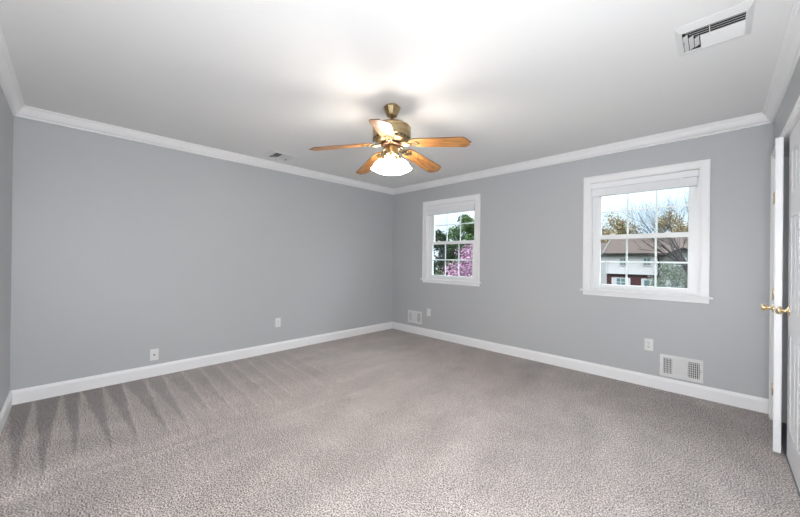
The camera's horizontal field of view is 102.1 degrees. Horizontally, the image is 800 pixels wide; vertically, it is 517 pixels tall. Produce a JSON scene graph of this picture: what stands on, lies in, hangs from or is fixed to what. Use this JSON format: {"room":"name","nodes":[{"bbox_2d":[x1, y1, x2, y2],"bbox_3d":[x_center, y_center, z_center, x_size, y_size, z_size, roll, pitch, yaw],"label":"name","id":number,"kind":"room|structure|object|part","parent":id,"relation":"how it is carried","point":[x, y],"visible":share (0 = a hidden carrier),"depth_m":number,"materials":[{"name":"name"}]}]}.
{"room":"empty bedroom","nodes":[
{"label":"empty bedroom","id":0,"kind":"room"},
{"bbox_2d":[0,86,12,410],"bbox_3d":[-1.646,-0.014,1.042,4.665,2.440,0.140,1,0,45],"label":"wall","id":1,"kind":"structure","parent":0,"point":[6,116],"depth_m":2.39,"materials":[{"name":"grey paint"}]},
{"bbox_2d":[0,391,11,434],"bbox_3d":[-1.597,1.148,1.088,4.405,0.117,0.015,1,0,45],"label":"baseboard","id":2,"kind":"structure","parent":1,"relation":"attached to","point":[6,408],"depth_m":2.38,"materials":[{"name":"white paint"}]},
{"bbox_2d":[0,27,24,115],"bbox_3d":[-1.554,-1.189,1.110,4.405,0.088,0.066,1,0,45],"label":"trim","id":3,"kind":"structure","parent":1,"relation":"attached to","point":[9,85],"depth_m":2.19,"materials":[{"name":"white paint"}]},
{"bbox_2d":[10,116,392,390],"bbox_3d":[-1.693,-0.009,4.218,0.140,2.440,4.319,1,0,45],"label":"wall","id":4,"kind":"structure","parent":0,"point":[123,250],"depth_m":3.39,"materials":[{"name":"grey paint"}]},
{"bbox_2d":[150,348,158,360],"bbox_3d":[-2.502,0.981,3.294,0.017,0.115,0.070,1,0,45],"label":"wall outlet","id":5,"kind":"object","parent":4,"relation":"attached to","point":[153,352],"visible":1,"depth_m":3.29,"materials":[{"name":"white plastic"}]},
{"bbox_2d":[11,322,391,404],"bbox_3d":[-1.650,1.152,4.161,0.015,0.117,4.319,1,0,45],"label":"baseboard","id":6,"kind":"structure","parent":4,"relation":"attached to","point":[29,394],"depth_m":3.38,"materials":[{"name":"white paint"}]},
{"bbox_2d":[16,105,392,194],"bbox_3d":[-1.608,-1.185,4.147,0.066,0.088,4.319,1,0,45],"label":"trim","id":7,"kind":"structure","parent":4,"relation":"attached to","point":[27,112],"depth_m":3.38,"materials":[{"name":"white paint"}]},
{"bbox_2d":[275,318,280,326],"bbox_3d":[-1.593,0.836,4.222,0.008,0.115,0.070,1,0,45],"label":"wall outlet","id":8,"kind":"object","parent":4,"relation":"attached to","point":[277,320],"visible":1,"depth_m":4.22,"materials":[{"name":"white plastic"}]},
{"bbox_2d":[0,0,793,188],"bbox_3d":[-0.068,-1.290,2.632,4.665,0.150,4.599,1,0,45],"label":"ceiling","id":9,"kind":"structure","parent":0,"point":[520,80],"depth_m":2.09,"materials":[{"name":"white paint"}]},
{"bbox_2d":[262,150,297,161],"bbox_3d":[-1.435,-1.216,3.871,0.290,0.022,0.316,1,0,45],"label":"ceiling vent","id":10,"kind":"object","parent":9,"relation":"in","point":[273,154],"visible":1,"depth_m":3.85,"materials":[{"name":"white metal"}]},
{"bbox_2d":[309,103,470,174],"bbox_3d":[-0.035,-0.944,2.619,1.203,0.542,1.164,1,0,45],"label":"ceiling fan","id":11,"kind":"object","parent":9,"relation":"hanging from","point":[391,134],"visible":1,"depth_m":2.52,"materials":[{"name":"brown wood"}]},
{"bbox_3d":[-0.456,-0.860,2.495,0.475,0.006,0.138,-9,11,-12],"label":"blade","id":12,"kind":"part","parent":11,"relation":"part of","materials":[{"name":"brown wood"}]},
{"bbox_3d":[-0.265,-0.853,2.922,0.138,0.006,0.475,-11,-4,-31],"label":"blade","id":13,"kind":"part","parent":11,"relation":"part of","materials":[{"name":"brown wood"}]},
{"bbox_3d":[-0.169,-0.735,2.586,0.130,0.121,0.131,1,0,45],"label":"lamp shade","id":14,"kind":"part","parent":11,"relation":"part of","materials":[{"name":"white glass"}]},
{"bbox_3d":[-0.108,-0.869,2.182,0.138,0.006,0.475,9,8,5],"label":"blade","id":15,"kind":"part","parent":11,"relation":"part of","materials":[{"name":"brown wood"}]},
{"bbox_3d":[-0.076,-0.734,2.478,0.131,0.121,0.130,1,0,45],"label":"lamp shade","id":16,"kind":"part","parent":11,"relation":"part of","materials":[{"name":"white glass"}]},
{"bbox_3d":[0.032,-0.732,2.571,0.130,0.121,0.131,1,0,45],"label":"lamp shade","id":17,"kind":"part","parent":11,"relation":"part of","materials":[{"name":"white glass"}]},
{"bbox_3d":[0.201,-0.858,2.873,0.138,0.006,0.475,-14,-18,40],"label":"blade","id":18,"kind":"part","parent":11,"relation":"part of","materials":[{"name":"brown wood"}]},
{"bbox_3d":[0.297,-0.868,2.415,0.475,0.006,0.138,8,-7,24],"label":"blade","id":19,"kind":"part","parent":11,"relation":"part of","materials":[{"name":"brown wood"}]},
{"bbox_2d":[674,0,755,56],"bbox_3d":[1.648,-1.187,1.705,0.290,0.022,0.316,1,0,45],"label":"ceiling vent","id":20,"kind":"object","parent":9,"relation":"in","point":[735,22],"visible":1,"depth_m":1.68,"materials":[{"name":"white metal"}]},
{"bbox_2d":[0,329,799,516],"bbox_3d":[-0.088,1.225,2.621,4.405,0.001,4.319,1,0,45],"label":"floor","id":21,"kind":"structure","parent":0,"point":[389,422],"depth_m":2.12,"materials":[{"name":"carpet"}]},
{"bbox_2d":[392,123,772,398],"bbox_3d":[1.483,0.024,4.218,4.665,2.440,0.140,1,0,45],"label":"wall","id":22,"kind":"structure","parent":0,"point":[529,296],"depth_m":3.54,"materials":[{"name":"grey paint"}]},
{"bbox_2d":[408,310,421,324],"bbox_3d":[0.238,0.965,5.323,0.305,0.204,0.016,1,0,45],"label":"air vent","id":23,"kind":"object","parent":22,"relation":"in","point":[413,316],"visible":1,"depth_m":5.31,"materials":[{"name":"white metal"}]},
{"bbox_2d":[420,194,480,285],"bbox_3d":[0.790,-0.257,4.896,1.080,1.284,0.210,1,0,45],"label":"window","id":24,"kind":"structure","parent":22,"relation":"in","point":[428,235],"depth_m":4.90,"materials":[{"name":"white paint"}]},
{"bbox_2d":[426,200,474,215],"bbox_3d":[0.749,-0.748,4.850,0.880,0.140,0.058,1,0,45],"label":"window blind","id":25,"kind":"object","parent":24,"relation":"attached to","point":[463,207],"visible":0.94,"depth_m":4.80,"materials":[{"name":"white"}]},
{"bbox_3d":[0.749,-0.686,4.850,0.856,0.014,0.057,1,0,45],"label":"rail","id":26,"kind":"part","parent":25,"relation":"part of","materials":[{"name":"white"}]},
{"bbox_3d":[0.742,0.332,4.853,1.080,0.020,0.090,1,0,45],"label":"sill","id":27,"kind":"part","parent":24,"relation":"part of","materials":[{"name":"white paint"}]},
{"bbox_3d":[0.785,0.025,4.894,0.866,0.579,0.032,1,0,45],"label":"sash","id":28,"kind":"part","parent":24,"relation":"part of","materials":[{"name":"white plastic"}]},
{"bbox_3d":[0.818,-0.521,4.922,0.866,0.594,0.032,1,0,45],"label":"sash","id":29,"kind":"part","parent":24,"relation":"part of","materials":[{"name":"white plastic"}]},
{"bbox_2d":[433,244,472,275],"bbox_3d":[0.785,0.022,4.894,0.734,0.481,0.006,1,0,45],"label":"grille","id":30,"kind":"object","parent":24,"relation":"attached to","point":[445,259],"depth_m":4.93,"materials":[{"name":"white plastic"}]},
{"bbox_2d":[435,212,473,240],"bbox_3d":[0.818,-0.518,4.922,0.734,0.509,0.006,1,0,45],"label":"grille","id":31,"kind":"object","parent":24,"relation":"attached to","point":[460,223],"depth_m":4.88,"materials":[{"name":"white plastic"}]},
{"bbox_2d":[392,322,768,413],"bbox_3d":[1.423,1.185,4.154,4.405,0.117,0.015,1,0,45],"label":"baseboard","id":32,"kind":"structure","parent":22,"relation":"attached to","point":[749,402],"depth_m":3.37,"materials":[{"name":"white paint"}]},
{"bbox_2d":[393,112,771,194],"bbox_3d":[1.430,-1.153,4.139,4.405,0.088,0.066,1,0,45],"label":"trim","id":33,"kind":"structure","parent":22,"relation":"attached to","point":[758,119],"depth_m":3.36,"materials":[{"name":"white paint"}]},
{"bbox_2d":[580,159,712,303],"bbox_3d":[2.439,-0.242,3.272,1.058,1.284,0.210,1,0,45],"label":"window","id":34,"kind":"structure","parent":22,"relation":"in","point":[698,234],"depth_m":3.15,"materials":[{"name":"white paint"}]},
{"bbox_3d":[2.417,0.305,3.255,0.592,0.008,0.008,1,0,45],"label":"lift rail","id":35,"kind":"part","parent":34,"relation":"part of","materials":[{"name":"white plastic"}]},
{"bbox_2d":[600,238,687,286],"bbox_3d":[2.434,0.037,3.270,0.712,0.481,0.006,1,0,45],"label":"grille","id":36,"kind":"object","parent":34,"relation":"attached to","point":[655,271],"depth_m":3.35,"materials":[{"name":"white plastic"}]},
{"bbox_3d":[2.434,0.040,3.270,0.844,0.579,0.032,1,0,45],"label":"sash","id":37,"kind":"part","parent":34,"relation":"part of","materials":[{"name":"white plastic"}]},
{"bbox_2d":[591,169,698,196],"bbox_3d":[2.398,-0.733,3.226,0.858,0.140,0.058,1,0,45],"label":"window blind","id":38,"kind":"object","parent":34,"relation":"attached to","point":[681,180],"visible":1,"depth_m":3.17,"materials":[{"name":"white"}]},
{"bbox_3d":[2.397,-0.671,3.226,0.834,0.014,0.057,1,0,45],"label":"rail","id":39,"kind":"part","parent":38,"relation":"part of","materials":[{"name":"white"}]},
{"bbox_2d":[602,190,688,233],"bbox_3d":[2.466,-0.504,3.298,0.712,0.509,0.006,1,0,45],"label":"grille","id":40,"kind":"object","parent":34,"relation":"attached to","point":[656,222],"depth_m":3.22,"materials":[{"name":"white plastic"}]},
{"bbox_3d":[2.466,-0.506,3.298,0.844,0.594,0.032,1,0,45],"label":"sash","id":41,"kind":"part","parent":34,"relation":"part of","materials":[{"name":"white plastic"}]},
{"bbox_3d":[2.390,0.347,3.229,1.058,0.020,0.090,1,0,45],"label":"sill","id":42,"kind":"part","parent":34,"relation":"part of","materials":[{"name":"white paint"}]},
{"bbox_2d":[644,338,652,350],"bbox_3d":[2.435,0.842,3.166,0.070,0.115,0.008,1,0,45],"label":"wall outlet","id":43,"kind":"object","parent":22,"relation":"attached to","point":[648,343],"visible":1,"depth_m":3.17,"materials":[{"name":"white plastic"}]},
{"bbox_2d":[660,354,702,383],"bbox_3d":[2.600,1.017,2.996,0.305,0.204,0.016,1,0,45],"label":"air vent","id":44,"kind":"object","parent":22,"relation":"in","point":[682,368],"visible":1,"depth_m":2.99,"materials":[{"name":"white metal"}]},
{"bbox_2d":[773,57,799,148],"bbox_3d":[1.537,0.020,1.035,0.120,2.440,4.319,1,0,45],"label":"wall","id":45,"kind":"structure","parent":0,"point":[792,94],"depth_m":2.05,"materials":[{"name":"grey paint"}]},
{"bbox_2d":[761,137,783,452],"bbox_3d":[2.654,0.235,2.308,0.663,2.016,0.093,1,0,-41],"label":"door","id":46,"kind":"structure","parent":45,"relation":"in","point":[779,142],"depth_m":2.07,"materials":[{"name":"white paint"}]},
{"bbox_3d":[2.437,0.326,2.146,0.062,0.062,0.058,1,0,-41],"label":"knob","id":47,"kind":"part","parent":46,"relation":"part of","materials":[{"name":"gold metal"}]},
{"bbox_2d":[762,0,799,122],"bbox_3d":[1.483,-1.157,1.102,0.066,0.088,4.319,1,0,45],"label":"trim","id":48,"kind":"structure","parent":45,"relation":"attached to","point":[789,54],"depth_m":1.91,"materials":[{"name":"white paint"}]},
{"bbox_2d":[769,96,799,422],"bbox_3d":[2.482,0.211,2.010,0.139,2.080,1.406,1,0,45],"label":"trim","id":49,"kind":"structure","parent":45,"relation":"attached to","point":[794,116],"depth_m":2.48,"materials":[{"name":"white paint"}]},
{"bbox_2d":[775,118,799,491],"bbox_3d":[2.208,0.230,1.813,0.093,2.016,0.659,1,0,45],"label":"door","id":50,"kind":"structure","parent":45,"relation":"in","point":[793,309],"depth_m":1.87,"materials":[{"name":"white paint"}]},
{"bbox_3d":[2.382,0.325,2.016,0.058,0.062,0.062,1,0,45],"label":"knob","id":51,"kind":"part","parent":50,"relation":"part of","materials":[{"name":"gold metal"}]},
{"bbox_2d":[781,422,799,496],"bbox_3d":[2.648,1.268,1.694,0.795,0.029,2.000,1,0,45],"label":"floor","id":52,"kind":"structure","parent":0,"point":[783,425],"depth_m":2.19,"materials":[{"name":"grey carpet"}]},
{"label":"outside","id":53,"kind":"structure","parent":0,"visible":0},
{"bbox_3d":[21.138,4.792,62.960,170.000,0.200,108.500,1,0,45],"label":"ground","id":54,"kind":"structure","parent":53,"visible":0},
{"bbox_2d":[433,231,450,275],"bbox_3d":[3.858,-0.092,31.000,4.573,9.295,3.026,1,0,-25],"label":"bare tree","id":55,"kind":"object","parent":54,"relation":"on","point":[436,231],"visible":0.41,"depth_m":31.39,"materials":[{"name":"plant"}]},
{"bbox_2d":[433,229,463,275],"bbox_3d":[4.725,0.834,35.506,5.316,8.261,5.720,1,0,6],"label":"evergreen tree","id":56,"kind":"object","parent":54,"relation":"on","point":[450,255],"visible":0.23,"depth_m":34.46,"materials":[{"name":"green plant"}]},
{"bbox_2d":[433,266,470,275],"bbox_3d":[3.905,2.571,20.612,8.517,4.232,1.995,1,0,45],"label":"hedge","id":57,"kind":"object","parent":54,"relation":"on","point":[435,267],"visible":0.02,"depth_m":21.75,"materials":[{"name":"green plant"}]},
{"bbox_2d":[440,244,472,276],"bbox_3d":[2.935,1.843,13.913,3.978,5.272,3.637,1,0,25],"label":"cherry tree","id":58,"kind":"object","parent":54,"relation":"on","point":[454,271],"visible":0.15,"depth_m":13.73,"materials":[{"name":"pink plant"}]},
{"bbox_2d":[445,214,473,275],"bbox_3d":[5.694,0.360,27.280,3.955,8.336,3.814,1,0,4],"label":"leafy tree","id":59,"kind":"object","parent":54,"relation":"on","point":[468,229],"visible":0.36,"depth_m":27.05,"materials":[{"name":"green plant"}]},
{"bbox_2d":[600,242,607,283],"bbox_3d":[26.982,1.137,52.685,13.500,7.200,7.000,1,0,45],"label":"neighbouring house","id":60,"kind":"structure","parent":54,"relation":"on","point":[603,245],"depth_m":46.41,"materials":[{"name":"grey"}]},
{"bbox_2d":[601,207,642,242],"bbox_3d":[36.416,-1.948,55.167,8.542,13.876,7.551,1,0,29],"label":"tree","id":61,"kind":"object","parent":54,"relation":"on","point":[619,228],"visible":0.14,"depth_m":54.96,"materials":[{"name":"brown plant"}]},
{"bbox_2d":[602,237,687,287],"bbox_3d":[34.783,1.014,39.386,15.920,7.570,10.000,1,0,45],"label":"neighbouring house","id":62,"kind":"structure","parent":54,"relation":"on","point":[637,274],"depth_m":40.21,"materials":[{"name":"grey"}]},
{"bbox_3d":[29.955,3.598,39.268,1.100,2.300,0.100,1,0,45],"label":"door","id":63,"kind":"part","parent":62,"relation":"part of","materials":[{"name":"grey"}]},
{"bbox_2d":[613,187,688,277],"bbox_3d":[13.589,-0.364,16.931,5.242,10.189,4.082,1,0,5],"label":"bare tree","id":64,"kind":"object","parent":54,"relation":"on","point":[678,258],"visible":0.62,"depth_m":16.50,"materials":[{"name":"grey plant"}]},
{"bbox_2d":[644,263,687,287],"bbox_3d":[22.494,2.643,26.957,3.851,4.610,3.840,1,0,45],"label":"shrub","id":65,"kind":"object","parent":54,"relation":"on","point":[670,270],"visible":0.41,"depth_m":26.67,"materials":[{"name":"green plant"}]},
{"bbox_2d":[652,205,686,232],"bbox_3d":[47.612,-2.239,57.175,7.591,14.590,7.089,1,0,45],"label":"tree","id":66,"kind":"object","parent":54,"relation":"on","point":[672,215],"visible":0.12,"depth_m":56.32,"materials":[{"name":"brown plant"}]},
{"bbox_2d":[668,229,687,287],"bbox_3d":[18.429,1.355,21.067,2.630,6.713,1.878,1,0,-43],"label":"bare tree","id":67,"kind":"object","parent":54,"relation":"on","point":[668,229],"visible":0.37,"depth_m":21.18,"materials":[{"name":"grey plant"}]},
{"bbox_2d":[669,220,687,231],"bbox_3d":[43.370,-0.842,47.278,6.882,11.734,5.472,1,0,45],"label":"tree","id":68,"kind":"object","parent":54,"relation":"on","point":[685,228],"visible":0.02,"depth_m":48.50,"materials":[{"name":"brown plant"}]}
]}

